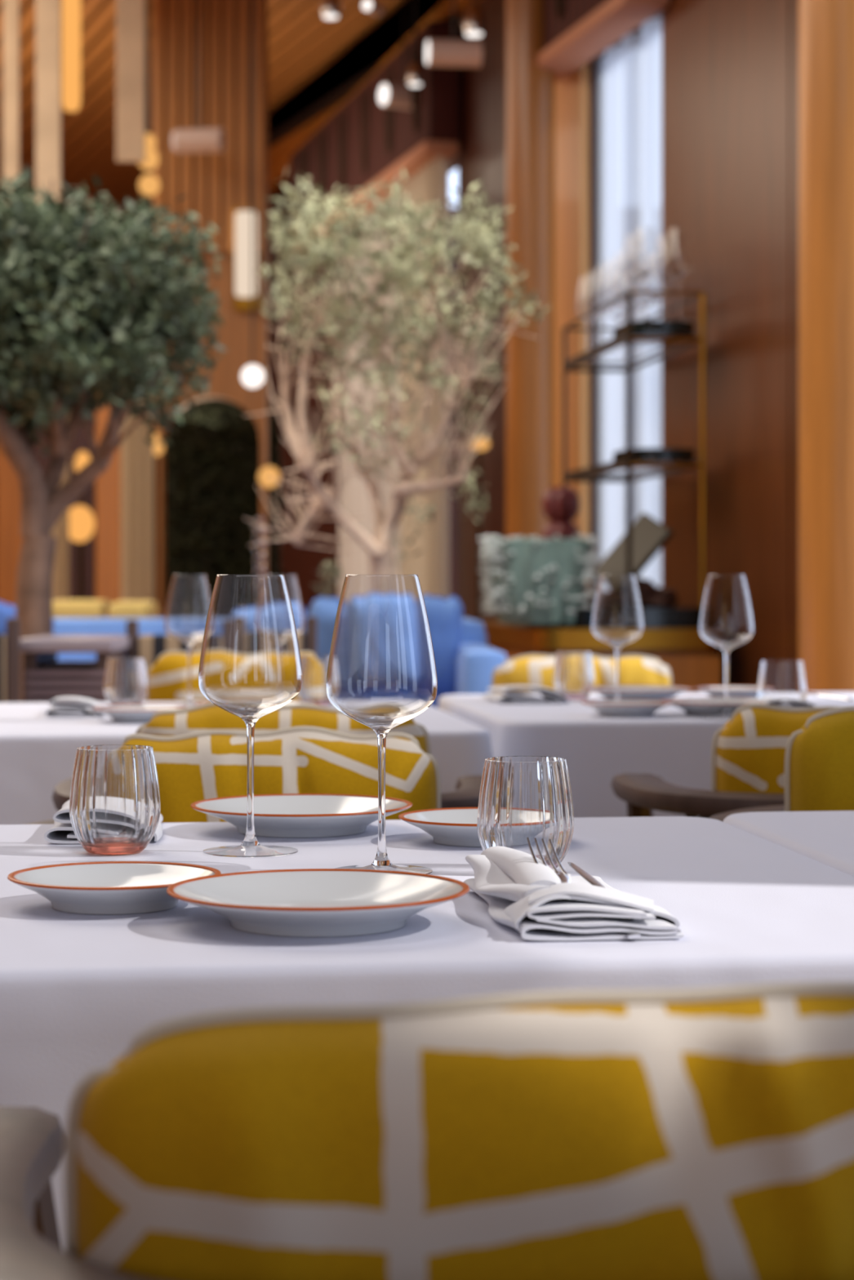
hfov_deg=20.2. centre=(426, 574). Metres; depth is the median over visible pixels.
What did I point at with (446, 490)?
curtain
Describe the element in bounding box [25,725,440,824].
dining chair
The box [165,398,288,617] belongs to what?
hedge
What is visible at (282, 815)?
dinner plate
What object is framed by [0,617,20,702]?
striped chair
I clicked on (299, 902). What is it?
dinner plate
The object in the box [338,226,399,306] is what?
curtain
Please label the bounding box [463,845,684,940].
napkin
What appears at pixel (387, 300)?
curtain
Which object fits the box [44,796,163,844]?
napkin
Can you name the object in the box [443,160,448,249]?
curtain
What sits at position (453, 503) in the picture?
wall
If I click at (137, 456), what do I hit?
curtain
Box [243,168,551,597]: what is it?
tree
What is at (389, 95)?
spotlight
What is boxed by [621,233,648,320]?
wine glass
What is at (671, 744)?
tablecloth
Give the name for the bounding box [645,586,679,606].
stone
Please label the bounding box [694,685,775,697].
plate
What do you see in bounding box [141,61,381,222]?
trim
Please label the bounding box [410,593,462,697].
chair
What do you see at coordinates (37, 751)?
tablecloth
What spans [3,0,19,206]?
pendant light
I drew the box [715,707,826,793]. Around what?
cushion
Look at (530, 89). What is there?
column
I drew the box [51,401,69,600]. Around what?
curtain
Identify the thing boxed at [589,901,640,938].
fork
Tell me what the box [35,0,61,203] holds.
pendant light
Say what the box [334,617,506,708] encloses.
sofa
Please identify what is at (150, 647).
striped chair
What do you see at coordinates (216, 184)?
wall
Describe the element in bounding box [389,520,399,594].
curtain
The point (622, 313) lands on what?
wine glass
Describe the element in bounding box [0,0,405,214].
ceiling
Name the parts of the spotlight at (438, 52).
stem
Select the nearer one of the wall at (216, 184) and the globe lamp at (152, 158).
the globe lamp at (152, 158)
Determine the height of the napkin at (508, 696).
0.032 m
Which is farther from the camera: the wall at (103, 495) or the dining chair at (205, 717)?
the wall at (103, 495)
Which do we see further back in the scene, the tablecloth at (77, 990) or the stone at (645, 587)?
the stone at (645, 587)
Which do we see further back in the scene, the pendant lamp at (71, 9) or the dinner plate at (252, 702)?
the pendant lamp at (71, 9)
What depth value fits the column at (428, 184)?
13.69 m
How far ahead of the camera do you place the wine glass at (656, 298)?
9.56 m
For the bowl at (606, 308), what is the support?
on the wine glass at (606, 309)
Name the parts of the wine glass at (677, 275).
stem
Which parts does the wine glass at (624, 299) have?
stem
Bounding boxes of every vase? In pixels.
[476,533,600,628]
[542,486,579,538]
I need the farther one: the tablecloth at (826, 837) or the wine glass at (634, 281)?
the wine glass at (634, 281)
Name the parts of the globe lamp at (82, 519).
lamp shade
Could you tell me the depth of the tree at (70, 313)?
6.82 m
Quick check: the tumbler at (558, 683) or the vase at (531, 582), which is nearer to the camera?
the tumbler at (558, 683)
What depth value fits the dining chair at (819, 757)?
2.73 m
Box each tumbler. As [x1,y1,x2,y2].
[69,744,160,854]
[103,657,147,705]
[296,655,338,706]
[476,755,573,869]
[553,651,594,699]
[757,660,806,707]
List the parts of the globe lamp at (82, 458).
lamp shade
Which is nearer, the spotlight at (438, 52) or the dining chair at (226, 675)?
the dining chair at (226, 675)
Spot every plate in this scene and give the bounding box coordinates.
[7,861,221,914]
[93,704,187,723]
[166,868,469,937]
[190,793,412,837]
[196,700,320,705]
[398,807,554,846]
[581,699,671,716]
[583,684,693,700]
[660,697,782,716]
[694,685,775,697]
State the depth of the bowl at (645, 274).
9.16 m
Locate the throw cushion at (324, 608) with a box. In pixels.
[302,595,369,700]
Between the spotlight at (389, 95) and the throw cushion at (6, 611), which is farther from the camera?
the spotlight at (389, 95)
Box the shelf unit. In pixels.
[561,290,705,607]
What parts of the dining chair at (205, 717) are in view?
arm rail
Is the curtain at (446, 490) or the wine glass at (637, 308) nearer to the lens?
the wine glass at (637, 308)
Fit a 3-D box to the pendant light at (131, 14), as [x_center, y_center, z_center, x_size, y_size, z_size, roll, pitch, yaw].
[-1.459,-2.721,11.800,0.144,1.377,0.040,0,0,0]
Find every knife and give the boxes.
[567,862,643,920]
[793,691,852,700]
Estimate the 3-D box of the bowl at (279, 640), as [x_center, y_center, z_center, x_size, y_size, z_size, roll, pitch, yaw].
[-0.273,0.066,4.450,0.090,0.132,0.090,0,0,0]
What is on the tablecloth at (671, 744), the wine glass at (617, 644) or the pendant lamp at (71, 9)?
the wine glass at (617, 644)
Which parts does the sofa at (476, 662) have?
arm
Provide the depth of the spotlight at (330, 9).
12.36 m
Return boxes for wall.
[0,392,120,604]
[55,207,457,598]
[152,0,267,617]
[267,0,798,692]
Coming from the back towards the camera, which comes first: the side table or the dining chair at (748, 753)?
the side table
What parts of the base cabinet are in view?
door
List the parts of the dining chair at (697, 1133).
leg, arm rail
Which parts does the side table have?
panel, panel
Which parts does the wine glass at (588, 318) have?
stem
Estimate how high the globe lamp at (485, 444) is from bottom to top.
1.708 m
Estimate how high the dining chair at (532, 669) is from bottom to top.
0.819 m
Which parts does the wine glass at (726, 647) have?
stem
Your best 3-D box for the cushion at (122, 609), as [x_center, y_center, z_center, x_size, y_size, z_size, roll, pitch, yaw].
[-1.235,0.550,10.088,0.174,0.880,0.425,0,0,0]
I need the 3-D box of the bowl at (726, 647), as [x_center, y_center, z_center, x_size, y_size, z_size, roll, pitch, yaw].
[0.500,0.066,4.000,0.090,0.132,0.090,0,0,0]
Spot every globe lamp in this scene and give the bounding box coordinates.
[69,505,95,599]
[75,450,90,599]
[137,0,159,169]
[138,0,159,195]
[145,0,155,151]
[154,430,158,439]
[154,439,164,617]
[241,0,264,387]
[257,466,279,604]
[468,436,489,620]
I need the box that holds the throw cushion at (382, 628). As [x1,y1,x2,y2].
[346,591,420,688]
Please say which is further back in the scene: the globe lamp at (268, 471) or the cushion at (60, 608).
the globe lamp at (268, 471)
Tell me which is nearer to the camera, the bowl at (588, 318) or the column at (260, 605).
the column at (260, 605)
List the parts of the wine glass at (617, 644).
stem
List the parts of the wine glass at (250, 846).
stem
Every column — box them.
[253,516,266,608]
[400,155,443,603]
[505,0,555,538]
[798,0,853,692]
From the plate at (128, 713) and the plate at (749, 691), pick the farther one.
the plate at (749, 691)
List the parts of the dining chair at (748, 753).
leg, arm rail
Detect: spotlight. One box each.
[172,0,226,153]
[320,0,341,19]
[361,0,385,16]
[377,0,416,109]
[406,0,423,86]
[425,0,482,67]
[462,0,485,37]
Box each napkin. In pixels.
[44,696,106,717]
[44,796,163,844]
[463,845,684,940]
[481,684,568,703]
[743,697,817,707]
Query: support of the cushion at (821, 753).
on the dining chair at (819, 757)
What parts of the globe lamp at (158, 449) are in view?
lamp shade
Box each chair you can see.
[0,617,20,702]
[0,982,853,1279]
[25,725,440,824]
[52,700,514,810]
[125,619,235,702]
[145,648,327,702]
[233,616,317,659]
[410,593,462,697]
[491,652,671,693]
[610,703,839,817]
[709,706,853,821]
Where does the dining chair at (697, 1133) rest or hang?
on the floor
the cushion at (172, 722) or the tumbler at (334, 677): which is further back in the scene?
the tumbler at (334, 677)
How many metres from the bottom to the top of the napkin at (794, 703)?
0.032 m
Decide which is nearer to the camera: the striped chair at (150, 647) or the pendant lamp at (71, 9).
the striped chair at (150, 647)
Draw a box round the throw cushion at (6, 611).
[0,601,54,635]
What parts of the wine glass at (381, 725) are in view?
stem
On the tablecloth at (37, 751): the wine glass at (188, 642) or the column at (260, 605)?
the wine glass at (188, 642)
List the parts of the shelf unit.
post, rail, rail, rail, rail, rail, rail, post, glass shelf, glass shelf, marble shelf, marble shelf, rail, rail, rail, rail, rail, rail, post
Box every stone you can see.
[584,592,667,607]
[586,590,608,595]
[607,577,656,595]
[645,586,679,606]
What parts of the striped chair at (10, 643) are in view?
backrest, post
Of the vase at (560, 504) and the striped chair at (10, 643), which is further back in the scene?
the vase at (560, 504)
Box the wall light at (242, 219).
[233,208,259,311]
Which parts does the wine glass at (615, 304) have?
stem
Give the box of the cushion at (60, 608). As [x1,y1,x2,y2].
[52,600,111,617]
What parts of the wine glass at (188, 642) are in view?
stem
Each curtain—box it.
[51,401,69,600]
[120,324,154,602]
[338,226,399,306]
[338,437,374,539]
[338,521,370,602]
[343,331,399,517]
[382,277,399,334]
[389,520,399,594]
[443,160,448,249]
[443,486,448,598]
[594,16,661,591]
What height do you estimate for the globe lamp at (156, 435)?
1.788 m
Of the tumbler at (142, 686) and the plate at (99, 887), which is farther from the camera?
the tumbler at (142, 686)
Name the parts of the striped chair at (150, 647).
post, backrest, post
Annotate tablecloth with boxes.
[0,700,493,824]
[0,816,853,1251]
[438,692,853,817]
[722,810,853,876]
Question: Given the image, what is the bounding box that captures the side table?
[20,635,128,702]
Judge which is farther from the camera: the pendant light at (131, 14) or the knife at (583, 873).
the pendant light at (131, 14)
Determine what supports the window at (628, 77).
hanging from the wall at (730, 68)
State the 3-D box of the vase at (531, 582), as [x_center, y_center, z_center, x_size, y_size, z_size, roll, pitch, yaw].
[0.427,0.020,9.105,0.483,0.361,0.481,0,0,0]
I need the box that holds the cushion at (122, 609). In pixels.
[108,600,158,617]
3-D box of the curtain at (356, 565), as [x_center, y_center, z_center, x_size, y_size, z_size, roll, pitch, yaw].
[-0.444,-0.090,15.917,0.080,0.545,1.023,0,0,-13]
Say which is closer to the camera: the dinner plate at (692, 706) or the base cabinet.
the dinner plate at (692, 706)
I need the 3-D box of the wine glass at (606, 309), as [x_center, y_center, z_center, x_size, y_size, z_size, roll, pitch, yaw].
[0.742,-1.103,9.924,0.103,0.360,0.103,0,0,-6]
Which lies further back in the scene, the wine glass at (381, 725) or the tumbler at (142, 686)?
the tumbler at (142, 686)
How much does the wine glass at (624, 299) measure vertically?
0.360 m
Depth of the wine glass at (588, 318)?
10.30 m
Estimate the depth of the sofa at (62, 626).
8.83 m
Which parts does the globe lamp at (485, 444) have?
lamp shade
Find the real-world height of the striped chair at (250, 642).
0.876 m
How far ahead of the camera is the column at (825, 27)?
6.89 m
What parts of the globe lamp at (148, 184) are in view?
lamp shade, cord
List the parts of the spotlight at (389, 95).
stem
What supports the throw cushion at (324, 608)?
on the sofa at (476, 662)
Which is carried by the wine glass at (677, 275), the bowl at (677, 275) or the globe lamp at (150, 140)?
the bowl at (677, 275)
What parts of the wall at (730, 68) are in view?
dark panel, dark panel, veneer panel, lacquer panel, lacquer panel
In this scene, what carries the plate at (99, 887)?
on the tablecloth at (77, 990)
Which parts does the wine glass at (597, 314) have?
stem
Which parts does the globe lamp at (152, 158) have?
lamp shade, cord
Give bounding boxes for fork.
[526,836,602,919]
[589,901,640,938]
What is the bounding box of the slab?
[565,605,711,628]
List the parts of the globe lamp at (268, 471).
lamp shade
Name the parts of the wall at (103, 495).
panel, panel, panel, panel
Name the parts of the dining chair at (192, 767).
arm rail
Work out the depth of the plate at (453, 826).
2.12 m
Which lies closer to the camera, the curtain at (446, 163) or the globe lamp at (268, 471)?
the globe lamp at (268, 471)
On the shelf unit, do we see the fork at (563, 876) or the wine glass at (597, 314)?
the wine glass at (597, 314)
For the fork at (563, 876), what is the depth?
1.70 m
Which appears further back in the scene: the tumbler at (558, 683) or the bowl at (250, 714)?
the tumbler at (558, 683)
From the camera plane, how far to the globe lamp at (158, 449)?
12.89 m
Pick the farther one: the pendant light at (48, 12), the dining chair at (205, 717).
the pendant light at (48, 12)
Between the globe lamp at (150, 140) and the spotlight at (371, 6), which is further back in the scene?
the globe lamp at (150, 140)
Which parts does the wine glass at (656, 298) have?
stem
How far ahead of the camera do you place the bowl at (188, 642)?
4.34 m
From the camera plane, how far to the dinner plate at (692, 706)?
4.05 m
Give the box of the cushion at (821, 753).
[789,711,853,811]
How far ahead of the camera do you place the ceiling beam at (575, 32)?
10.51 m
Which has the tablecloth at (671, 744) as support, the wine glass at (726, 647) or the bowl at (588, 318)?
the wine glass at (726, 647)
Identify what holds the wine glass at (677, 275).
on the shelf unit
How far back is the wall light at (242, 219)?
13.40 m
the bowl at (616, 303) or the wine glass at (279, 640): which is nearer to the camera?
the wine glass at (279, 640)
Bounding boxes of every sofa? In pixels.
[53,617,231,661]
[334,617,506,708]
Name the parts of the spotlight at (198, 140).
stem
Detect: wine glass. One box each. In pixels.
[164,574,214,707]
[198,574,302,857]
[255,574,303,700]
[326,574,437,874]
[576,276,600,350]
[584,270,608,346]
[591,574,643,713]
[593,273,617,342]
[602,260,627,328]
[606,275,628,326]
[612,253,635,323]
[615,270,639,316]
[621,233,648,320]
[624,264,648,320]
[631,228,658,321]
[635,262,659,317]
[645,252,669,320]
[653,239,680,320]
[665,227,692,321]
[699,574,753,719]
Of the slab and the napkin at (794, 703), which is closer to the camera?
the napkin at (794, 703)
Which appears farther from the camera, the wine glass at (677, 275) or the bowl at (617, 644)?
the wine glass at (677, 275)
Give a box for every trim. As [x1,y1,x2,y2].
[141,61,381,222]
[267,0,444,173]
[267,0,479,197]
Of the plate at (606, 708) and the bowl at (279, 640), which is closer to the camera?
the plate at (606, 708)
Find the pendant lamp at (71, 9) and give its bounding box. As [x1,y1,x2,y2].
[62,0,80,111]
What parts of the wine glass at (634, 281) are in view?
stem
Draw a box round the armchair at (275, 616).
[231,600,306,632]
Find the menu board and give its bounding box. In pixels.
[593,512,673,594]
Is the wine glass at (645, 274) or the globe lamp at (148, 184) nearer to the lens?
the wine glass at (645, 274)
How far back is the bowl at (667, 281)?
9.36 m
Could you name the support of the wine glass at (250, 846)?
on the tablecloth at (77, 990)
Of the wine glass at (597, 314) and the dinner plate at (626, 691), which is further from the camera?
the wine glass at (597, 314)
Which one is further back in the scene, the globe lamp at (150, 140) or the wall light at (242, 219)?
the wall light at (242, 219)
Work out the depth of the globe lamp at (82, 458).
13.19 m
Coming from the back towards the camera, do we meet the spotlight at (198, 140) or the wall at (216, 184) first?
the wall at (216, 184)
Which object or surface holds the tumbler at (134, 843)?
on the tablecloth at (77, 990)
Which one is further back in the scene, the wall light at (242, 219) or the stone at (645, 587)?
the wall light at (242, 219)
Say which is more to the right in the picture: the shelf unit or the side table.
the shelf unit
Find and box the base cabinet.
[477,620,726,693]
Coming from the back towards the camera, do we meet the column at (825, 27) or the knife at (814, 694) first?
the column at (825, 27)
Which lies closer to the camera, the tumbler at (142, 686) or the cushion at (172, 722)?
the cushion at (172, 722)
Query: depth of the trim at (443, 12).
15.31 m
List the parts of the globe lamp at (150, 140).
cord, lamp shade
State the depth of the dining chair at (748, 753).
3.06 m
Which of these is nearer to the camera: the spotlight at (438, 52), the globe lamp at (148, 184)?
the spotlight at (438, 52)
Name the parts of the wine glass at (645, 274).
stem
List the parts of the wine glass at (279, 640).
stem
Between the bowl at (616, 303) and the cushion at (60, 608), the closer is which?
the bowl at (616, 303)
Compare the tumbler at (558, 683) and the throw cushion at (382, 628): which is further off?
the throw cushion at (382, 628)
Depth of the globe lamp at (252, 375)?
13.00 m
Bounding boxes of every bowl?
[164,574,214,647]
[198,574,302,727]
[255,574,303,645]
[326,574,437,738]
[576,276,600,322]
[584,270,608,317]
[591,574,643,650]
[593,273,617,312]
[602,260,627,307]
[621,233,648,285]
[631,228,658,279]
[653,239,680,285]
[665,227,692,279]
[699,574,753,653]
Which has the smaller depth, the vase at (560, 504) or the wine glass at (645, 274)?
the wine glass at (645, 274)
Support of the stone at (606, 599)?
on the slab
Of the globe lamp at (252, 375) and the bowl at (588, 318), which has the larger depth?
the globe lamp at (252, 375)
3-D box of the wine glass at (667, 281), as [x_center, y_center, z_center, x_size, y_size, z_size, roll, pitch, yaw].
[0.941,-1.148,9.374,0.103,0.360,0.103,0,0,21]
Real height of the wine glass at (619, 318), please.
0.360 m
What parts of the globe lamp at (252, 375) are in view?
cord, lamp shade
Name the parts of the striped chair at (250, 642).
post, backrest, post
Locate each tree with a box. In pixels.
[0,164,231,702]
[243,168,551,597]
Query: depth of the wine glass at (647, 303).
9.74 m
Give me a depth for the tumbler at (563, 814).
1.92 m
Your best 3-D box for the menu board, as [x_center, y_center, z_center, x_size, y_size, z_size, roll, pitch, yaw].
[0.797,-0.084,9.255,0.298,0.319,0.180,0,0,0]
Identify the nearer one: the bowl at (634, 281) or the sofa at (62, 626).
the sofa at (62, 626)
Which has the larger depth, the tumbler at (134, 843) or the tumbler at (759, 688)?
the tumbler at (759, 688)
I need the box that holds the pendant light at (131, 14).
[115,0,145,162]
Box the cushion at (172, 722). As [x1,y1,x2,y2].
[139,705,426,753]
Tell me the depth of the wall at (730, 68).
9.55 m
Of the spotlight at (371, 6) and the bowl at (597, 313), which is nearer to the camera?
the bowl at (597, 313)
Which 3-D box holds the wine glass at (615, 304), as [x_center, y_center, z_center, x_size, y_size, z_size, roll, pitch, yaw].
[0.765,-1.103,9.735,0.103,0.360,0.103,0,0,21]

